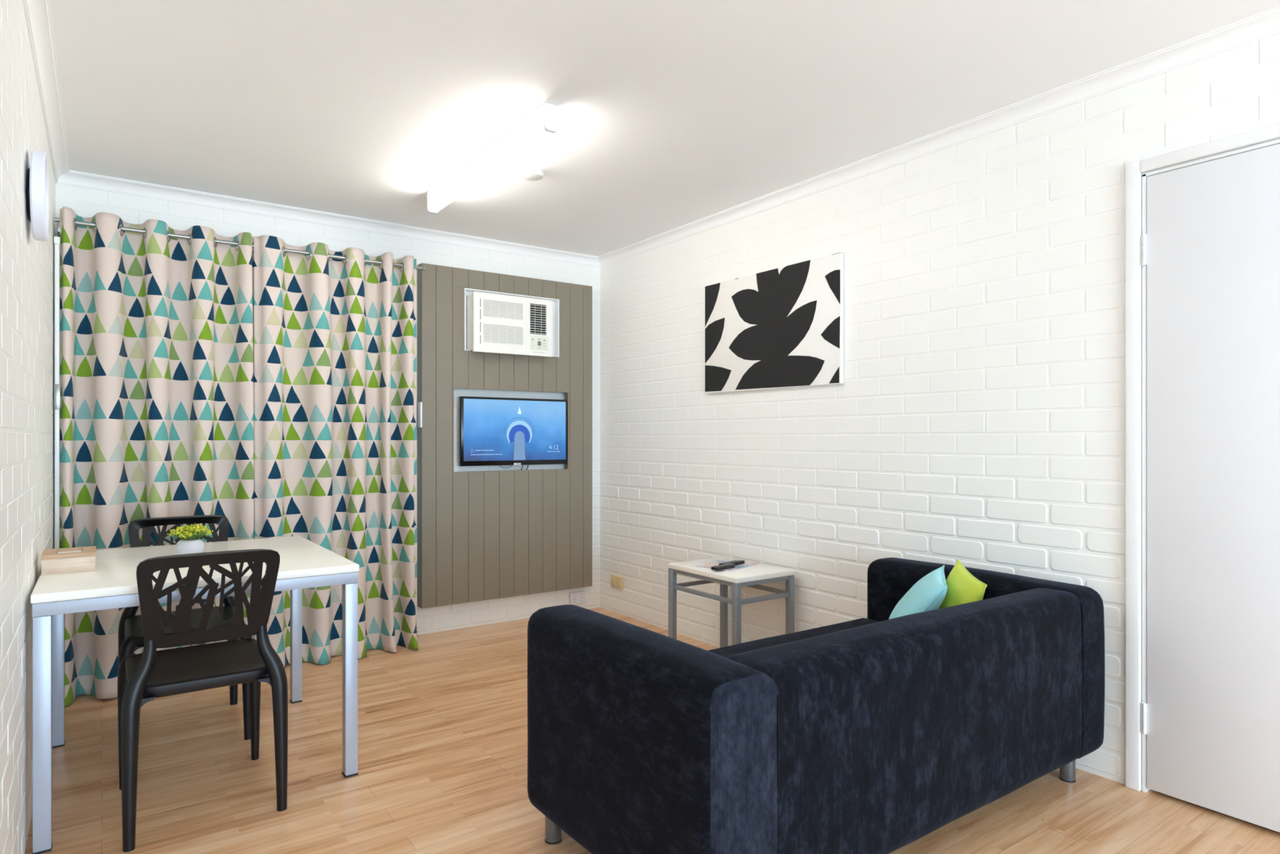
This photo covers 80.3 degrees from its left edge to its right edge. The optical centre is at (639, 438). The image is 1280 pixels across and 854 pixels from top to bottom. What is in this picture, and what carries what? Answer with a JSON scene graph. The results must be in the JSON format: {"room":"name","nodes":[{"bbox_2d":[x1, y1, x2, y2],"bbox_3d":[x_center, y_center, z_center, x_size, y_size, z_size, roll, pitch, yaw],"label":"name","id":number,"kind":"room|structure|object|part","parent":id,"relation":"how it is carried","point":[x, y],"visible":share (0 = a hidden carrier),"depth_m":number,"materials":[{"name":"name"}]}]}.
{"room":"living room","nodes":[
{"label":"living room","id":0,"kind":"room"},
{"bbox_2d":[0,0,55,853],"bbox_3d":[-0.256,-0.039,-0.044,0.122,2.398,8.624,0,0,-35],"label":"wall","id":1,"kind":"structure","parent":0,"point":[27,264],"depth_m":1.99,"materials":[{"name":"paint"}]},
{"bbox_2d":[26,150,49,241],"bbox_3d":[-1.755,-0.708,2.212,0.042,0.254,0.254,0,0,-35],"label":"wall clock","id":2,"kind":"object","parent":1,"relation":"attached to","point":[37,175],"visible":1,"depth_m":2.14,"materials":[{"name":"white plastic"}]},
{"bbox_2d":[22,0,70,182],"bbox_3d":[-0.185,-1.210,0.006,0.056,0.056,8.624,0,0,-35],"label":"crown molding","id":3,"kind":"structure","parent":1,"relation":"attached to","point":[37,13],"depth_m":2.54,"materials":[{"name":"paint"}]},
{"bbox_2d":[53,236,60,548],"bbox_3d":[-2.616,-0.138,3.412,0.022,1.495,0.233,0,0,-35],"label":"track","id":4,"kind":"object","parent":1,"relation":"attached to","point":[56,239],"visible":0.83,"depth_m":3.32,"materials":[{"name":"white metal"}]},
{"bbox_2d":[55,182,599,635],"bbox_3d":[-1.522,-0.039,4.415,2.978,2.398,0.124,0,0,-35],"label":"wall","id":5,"kind":"structure","parent":0,"point":[85,202],"depth_m":4.61,"materials":[{"name":"paint"}]},
{"bbox_2d":[54,217,425,271],"bbox_3d":[-1.956,-0.940,3.907,1.670,0.089,0.194,0,0,-35],"label":"curtain rod","id":6,"kind":"object","parent":5,"relation":"attached to","point":[56,220],"visible":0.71,"depth_m":3.72,"materials":[{"name":"silver metal"}]},
{"bbox_2d":[59,206,254,706],"bbox_3d":[-2.224,0.067,3.551,0.785,2.178,0.205,0,0,-35],"label":"curtain","id":7,"kind":"object","parent":6,"relation":"hanging from","point":[157,328],"visible":0.77,"depth_m":3.54,"materials":[{"name":"multicoloured fabric"}]},
{"bbox_2d":[253,235,418,667],"bbox_3d":[-1.576,0.067,4.011,0.829,2.178,0.204,0,0,-35],"label":"curtain","id":8,"kind":"object","parent":6,"relation":"hanging from","point":[335,397],"visible":0.92,"depth_m":4.04,"materials":[{"name":"multicoloured fabric"}]},
{"bbox_2d":[56,169,599,266],"bbox_3d":[-1.473,-1.210,4.345,2.977,0.056,0.056,0,0,-35],"label":"crown molding","id":9,"kind":"structure","parent":5,"relation":"attached to","point":[73,178],"depth_m":4.11,"materials":[{"name":"paint"}]},
{"bbox_2d":[417,262,592,608],"bbox_3d":[-0.819,-0.019,4.780,1.180,2.014,0.085,0,0,-35],"label":"wall panel","id":10,"kind":"object","parent":5,"relation":"attached to","point":[482,535],"visible":0.98,"depth_m":4.68,"materials":[{"name":"beige paint"}]},
{"bbox_3d":[-1.284,-0.141,4.427,0.012,0.148,0.047,0,0,-35],"label":"latch plate","id":11,"kind":"part","parent":10,"relation":"part of","materials":[{"name":"white paint"}]},
{"bbox_2d":[464,288,559,356],"bbox_3d":[-0.791,-0.718,4.761,0.651,0.387,0.146,0,0,-35],"label":"air conditioner","id":12,"kind":"object","parent":10,"relation":"attached to","point":[495,322],"visible":0.97,"depth_m":4.68,"materials":[{"name":"white plastic"}]},
{"bbox_2d":[483,324,522,345],"bbox_3d":[-0.840,-0.639,4.651,0.263,0.110,0.010,0,0,-35],"label":"grille","id":13,"kind":"object","parent":12,"relation":"attached to","point":[493,334],"depth_m":4.65,"materials":[{"name":"white plastic"}]},
{"bbox_2d":[483,300,522,319],"bbox_3d":[-0.840,-0.789,4.651,0.263,0.100,0.010,0,0,-35],"label":"grille","id":14,"kind":"object","parent":12,"relation":"attached to","point":[492,309],"depth_m":4.65,"materials":[{"name":"white plastic"}]},
{"bbox_2d":[529,303,546,334],"bbox_3d":[-0.646,-0.754,4.791,0.115,0.190,0.017,0,0,-35],"label":"air vent","id":15,"kind":"object","parent":12,"relation":"attached to","point":[537,311],"depth_m":4.79,"materials":[{"name":"grey plastic"}]},
{"bbox_3d":[-0.635,-0.605,4.786,0.122,0.082,0.002,0,0,-35],"label":"control panel","id":16,"kind":"part","parent":12,"relation":"part of","materials":[{"name":"white plastic"}]},
{"bbox_2d":[458,395,567,470],"bbox_3d":[-0.797,-0.029,4.796,0.732,0.455,0.082,0,0,-35],"label":"television","id":17,"kind":"object","parent":10,"relation":"attached to","point":[493,431],"visible":1,"depth_m":4.74,"materials":[{"name":"black"}]},
{"bbox_2d":[569,591,586,604],"bbox_3d":[-0.418,1.070,5.105,0.120,0.080,0.024,0,0,-35],"label":"power socket","id":18,"kind":"object","parent":5,"relation":"attached to","point":[575,597],"visible":0.99,"depth_m":5.10,"materials":[{"name":"white plastic"}]},
{"bbox_2d":[24,607,1279,853],"bbox_3d":[1.006,1.190,0.851,3.217,0.060,8.864,0,0,-35],"label":"floor","id":19,"kind":"structure","parent":0,"point":[442,723],"depth_m":2.50,"materials":[{"name":"laminate"}]},
{"bbox_2d":[118,515,252,739],"bbox_3d":[-1.831,0.747,3.046,0.436,0.826,0.559,0,0,-34],"label":"dining chair","id":20,"kind":"object","parent":19,"relation":"on","point":[131,633],"visible":0.38,"depth_m":3.15,"materials":[{"name":"black plastic"}]},
{"bbox_3d":[-1.845,0.936,2.736,0.047,0.449,0.068,0,0,18],"label":"leg","id":21,"kind":"part","parent":20,"relation":"part of","materials":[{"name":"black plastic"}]},
{"bbox_3d":[-2.075,0.855,3.089,0.091,0.611,0.050,0,0,-4],"label":"leg","id":22,"kind":"part","parent":20,"relation":"part of","materials":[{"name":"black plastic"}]},
{"bbox_3d":[-1.953,0.473,3.224,0.367,0.278,0.126,0,0,-34],"label":"backrest","id":23,"kind":"part","parent":20,"relation":"part of","materials":[{"name":"black plastic"}]},
{"bbox_3d":[-1.804,0.761,3.007,0.392,0.088,0.443,0,0,-34],"label":"seat","id":24,"kind":"part","parent":20,"relation":"part of","materials":[{"name":"black plastic"}]},
{"bbox_3d":[-1.782,0.855,3.289,0.050,0.611,0.091,0,0,25],"label":"leg","id":25,"kind":"part","parent":20,"relation":"part of","materials":[{"name":"black plastic"}]},
{"bbox_3d":[-1.538,0.936,2.946,0.068,0.449,0.047,0,0,3],"label":"leg","id":26,"kind":"part","parent":20,"relation":"part of","materials":[{"name":"black plastic"}]},
{"bbox_2d":[30,536,359,853],"bbox_3d":[-1.604,0.796,2.749,0.888,0.727,0.948,0,0,-35],"label":"dining table","id":27,"kind":"object","parent":19,"relation":"on","point":[304,563],"visible":0.83,"depth_m":2.53,"materials":[{"name":"white laminate"}]},
{"bbox_3d":[-1.687,0.826,2.142,0.042,0.657,0.044,0,0,-35],"label":"leg","id":28,"kind":"part","parent":27,"relation":"part of","materials":[{"name":"silver metal"}]},
{"bbox_3d":[-2.204,0.826,2.871,0.042,0.657,0.044,0,0,-35],"label":"leg","id":29,"kind":"part","parent":27,"relation":"part of","materials":[{"name":"silver metal"}]},
{"bbox_2d":[40,546,96,575],"bbox_3d":[-1.893,0.402,2.519,0.142,0.062,0.172,0,0,-35],"label":"wooden box","id":30,"kind":"object","parent":27,"relation":"on","point":[77,559],"visible":1,"depth_m":2.46,"materials":[{"name":"brown wood"}]},
{"bbox_3d":[-1.893,0.377,2.519,0.142,0.013,0.172,0,0,-35],"label":"lid","id":31,"kind":"part","parent":30,"relation":"part of","materials":[{"name":"brown wood"}]},
{"bbox_2d":[166,523,213,554],"bbox_3d":[-1.671,0.373,2.830,0.136,0.121,0.146,0,0,34],"label":"potted plant","id":32,"kind":"object","parent":27,"relation":"on","point":[185,545],"visible":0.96,"depth_m":2.80,"materials":[{"name":"green plant"}]},
{"bbox_3d":[-1.673,0.404,2.822,0.093,0.059,0.093,0,0,-35],"label":"pot","id":33,"kind":"part","parent":32,"relation":"part of","materials":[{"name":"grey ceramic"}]},
{"bbox_3d":[-1.521,0.826,3.356,0.042,0.657,0.044,0,0,-35],"label":"leg","id":34,"kind":"part","parent":27,"relation":"part of","materials":[{"name":"silver metal"}]},
{"bbox_3d":[-1.004,0.826,2.626,0.042,0.657,0.044,0,0,-35],"label":"leg","id":35,"kind":"part","parent":27,"relation":"part of","materials":[{"name":"silver metal"}]},
{"bbox_2d":[117,548,288,852],"bbox_3d":[-1.399,0.747,2.420,0.436,0.826,0.559,0,0,-36],"label":"dining chair","id":36,"kind":"object","parent":19,"relation":"on","point":[152,673],"visible":1,"depth_m":2.28,"materials":[{"name":"black plastic"}]},
{"bbox_3d":[-1.695,0.936,2.512,0.068,0.449,0.047,0,0,1],"label":"leg","id":37,"kind":"part","parent":36,"relation":"part of","materials":[{"name":"black plastic"}]},
{"bbox_3d":[-1.441,0.855,2.176,0.050,0.611,0.091,0,0,24],"label":"leg","id":38,"kind":"part","parent":36,"relation":"part of","materials":[{"name":"black plastic"}]},
{"bbox_3d":[-1.426,0.761,2.458,0.392,0.088,0.443,0,0,-36],"label":"seat","id":39,"kind":"part","parent":36,"relation":"part of","materials":[{"name":"black plastic"}]},
{"bbox_3d":[-1.272,0.473,2.245,0.367,0.278,0.126,0,0,-36],"label":"backrest","id":40,"kind":"part","parent":36,"relation":"part of","materials":[{"name":"black plastic"}]},
{"bbox_3d":[-1.394,0.936,2.730,0.047,0.449,0.068,0,0,17],"label":"leg","id":41,"kind":"part","parent":36,"relation":"part of","materials":[{"name":"black plastic"}]},
{"bbox_3d":[-1.153,0.855,2.384,0.091,0.611,0.050,0,0,-5],"label":"leg","id":42,"kind":"part","parent":36,"relation":"part of","materials":[{"name":"black plastic"}]},
{"bbox_2d":[667,556,795,647],"bbox_3d":[0.450,0.900,3.807,0.390,0.520,0.522,0,0,-35],"label":"side table","id":43,"kind":"object","parent":19,"relation":"on","point":[751,576],"visible":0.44,"depth_m":3.70,"materials":[{"name":"white laminate"}]},
{"bbox_3d":[0.167,0.909,3.903,0.034,0.490,0.034,0,0,-35],"label":"leg","id":44,"kind":"part","parent":43,"relation":"part of","materials":[{"name":"grey paint"}]},
{"bbox_3d":[0.310,0.758,4.005,0.317,0.020,0.020,0,0,-35],"label":"rail","id":45,"kind":"part","parent":43,"relation":"part of","materials":[{"name":"grey metal"}]},
{"bbox_3d":[0.307,0.758,3.706,0.020,0.020,0.449,0,0,-35],"label":"rail","id":46,"kind":"part","parent":43,"relation":"part of","materials":[{"name":"grey metal"}]},
{"bbox_3d":[0.307,0.675,3.706,0.020,0.020,0.449,0,0,-35],"label":"rail","id":47,"kind":"part","parent":43,"relation":"part of","materials":[{"name":"grey metal"}]},
{"bbox_3d":[0.454,0.909,4.107,0.034,0.490,0.034,0,0,-35],"label":"leg","id":48,"kind":"part","parent":43,"relation":"part of","materials":[{"name":"grey paint"}]},
{"bbox_2d":[695,558,759,570],"bbox_3d":[0.448,0.637,3.854,0.214,0.006,0.284,0,0,37],"label":"magazine","id":49,"kind":"object","parent":43,"relation":"on","point":[747,563],"visible":0.71,"depth_m":3.83,"materials":[{"name":"white paper"}]},
{"bbox_2d":[711,563,735,570],"bbox_3d":[0.407,0.625,3.709,0.042,0.018,0.150,0,0,43],"label":"remote control","id":50,"kind":"object","parent":49,"relation":"on","point":[722,566],"visible":1,"depth_m":3.68,"materials":[{"name":"black plastic"}]},
{"bbox_2d":[719,559,744,564],"bbox_3d":[0.463,0.625,3.816,0.042,0.018,0.165,0,0,45],"label":"remote control","id":51,"kind":"object","parent":49,"relation":"on","point":[735,562],"visible":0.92,"depth_m":3.82,"materials":[{"name":"black plastic"}]},
{"bbox_3d":[0.447,0.909,3.508,0.034,0.490,0.034,0,0,-35],"label":"leg","id":52,"kind":"part","parent":43,"relation":"part of","materials":[{"name":"grey paint"}]},
{"bbox_3d":[0.590,0.758,3.610,0.317,0.020,0.020,0,0,-35],"label":"rail","id":53,"kind":"part","parent":43,"relation":"part of","materials":[{"name":"grey metal"}]},
{"bbox_3d":[0.590,0.675,3.610,0.317,0.020,0.020,0,0,-35],"label":"rail","id":54,"kind":"part","parent":43,"relation":"part of","materials":[{"name":"grey metal"}]},
{"bbox_3d":[0.594,0.758,3.909,0.020,0.020,0.449,0,0,-35],"label":"rail","id":55,"kind":"part","parent":43,"relation":"part of","materials":[{"name":"grey metal"}]},
{"bbox_3d":[0.734,0.909,3.712,0.034,0.490,0.034,0,0,-35],"label":"leg","id":56,"kind":"part","parent":43,"relation":"part of","materials":[{"name":"grey paint"}]},
{"bbox_2d":[527,557,1104,853],"bbox_3d":[0.610,0.824,2.391,1.763,0.672,0.887,0,0,-35],"label":"sofa","id":57,"kind":"object","parent":19,"relation":"on","point":[877,733],"visible":1,"depth_m":1.89,"materials":[{"name":"blue fabric"}]},
{"bbox_3d":[-0.251,1.096,2.194,0.048,0.120,0.048,0,0,-35],"label":"leg","id":58,"kind":"part","parent":57,"relation":"part of","materials":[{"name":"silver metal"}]},
{"bbox_3d":[-0.025,0.790,1.941,0.206,0.603,0.887,0,0,-35],"label":"arm","id":59,"kind":"part","parent":57,"relation":"part of","materials":[{"name":"blue fabric"}]},
{"bbox_2d":[708,617,879,657],"bbox_3d":[0.558,0.803,2.463,1.387,0.163,0.700,0,0,-35],"label":"seat cushion","id":60,"kind":"object","parent":57,"relation":"on","point":[725,651],"depth_m":2.78,"materials":[{"name":"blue fabric"}]},
{"bbox_3d":[0.806,0.774,2.115,1.503,0.560,0.195,0,0,-35],"label":"backrest","id":61,"kind":"part","parent":57,"relation":"part of","materials":[{"name":"blue fabric"}]},
{"bbox_2d":[888,564,947,618],"bbox_3d":[0.968,0.587,2.654,0.193,0.259,0.299,0,0,20],"label":"cushion","id":62,"kind":"object","parent":57,"relation":"on","point":[928,593],"visible":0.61,"depth_m":2.58,"materials":[{"name":"teal fabric"}]},
{"bbox_2d":[938,559,986,608],"bbox_3d":[1.101,0.578,2.635,0.125,0.289,0.267,0,0,7],"label":"cushion","id":63,"kind":"object","parent":57,"relation":"on","point":[963,587],"visible":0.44,"depth_m":2.59,"materials":[{"name":"fabric"}]},
{"bbox_3d":[1.244,0.773,2.841,0.206,0.571,0.884,0,0,-35],"label":"arm","id":64,"kind":"part","parent":57,"relation":"part of","materials":[{"name":"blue fabric"}]},
{"bbox_3d":[1.456,1.096,2.583,0.048,0.120,0.048,0,0,-35],"label":"leg","id":65,"kind":"part","parent":57,"relation":"part of","materials":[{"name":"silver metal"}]},
{"bbox_2d":[49,0,1279,256],"bbox_3d":[1.006,-1.278,0.851,3.217,0.080,8.864,0,0,-35],"label":"ceiling","id":66,"kind":"structure","parent":0,"point":[673,113],"depth_m":2.68,"materials":[{"name":"paint"}]},
{"bbox_2d":[426,102,558,213],"bbox_3d":[-0.684,-1.188,3.309,0.057,0.101,1.244,0,0,-35],"label":"ceiling light","id":67,"kind":"object","parent":66,"relation":"attached to","point":[542,122],"visible":1,"depth_m":3.14,"materials":[{"name":"white plastic"}]},
{"bbox_2d":[519,167,543,180],"bbox_3d":[-0.499,-1.219,3.490,0.114,0.038,0.114,0,0,-35],"label":"smoke detector","id":68,"kind":"object","parent":66,"relation":"attached to","point":[528,173],"visible":1,"depth_m":3.46,"materials":[{"name":"white plastic"}]},
{"bbox_2d":[600,33,1279,790],"bbox_3d":[2.267,-0.039,1.745,0.124,2.398,8.625,0,0,-35],"label":"wall","id":69,"kind":"structure","parent":0,"point":[976,417],"depth_m":3.16,"materials":[{"name":"brick"}]},
{"bbox_2d":[610,574,622,588],"bbox_3d":[-0.156,0.945,5.026,0.030,0.076,0.124,0,0,-35],"label":"power socket","id":70,"kind":"object","parent":69,"relation":"attached to","point":[616,581],"visible":1,"depth_m":5.01,"materials":[{"name":"plastic"}]},
{"bbox_2d":[705,252,843,393],"bbox_3d":[0.654,-0.558,3.895,0.023,0.605,0.962,0,0,-35],"label":"print","id":71,"kind":"object","parent":69,"relation":"attached to","point":[780,327],"visible":1,"depth_m":3.83,"materials":[{"name":"black"}]},
{"bbox_2d":[597,5,1279,266],"bbox_3d":[2.197,-1.210,1.696,0.056,0.056,8.624,0,0,-35],"label":"crown molding","id":72,"kind":"structure","parent":69,"relation":"attached to","point":[1266,24],"depth_m":2.86,"materials":[{"name":"paint"}]},
{"bbox_2d":[1124,123,1279,832],"bbox_3d":[1.927,0.122,2.147,0.154,2.076,0.982,0,0,-35],"label":"door","id":73,"kind":"structure","parent":69,"relation":"in","point":[1207,250],"depth_m":2.35,"materials":[{"name":"paint"}]}
]}

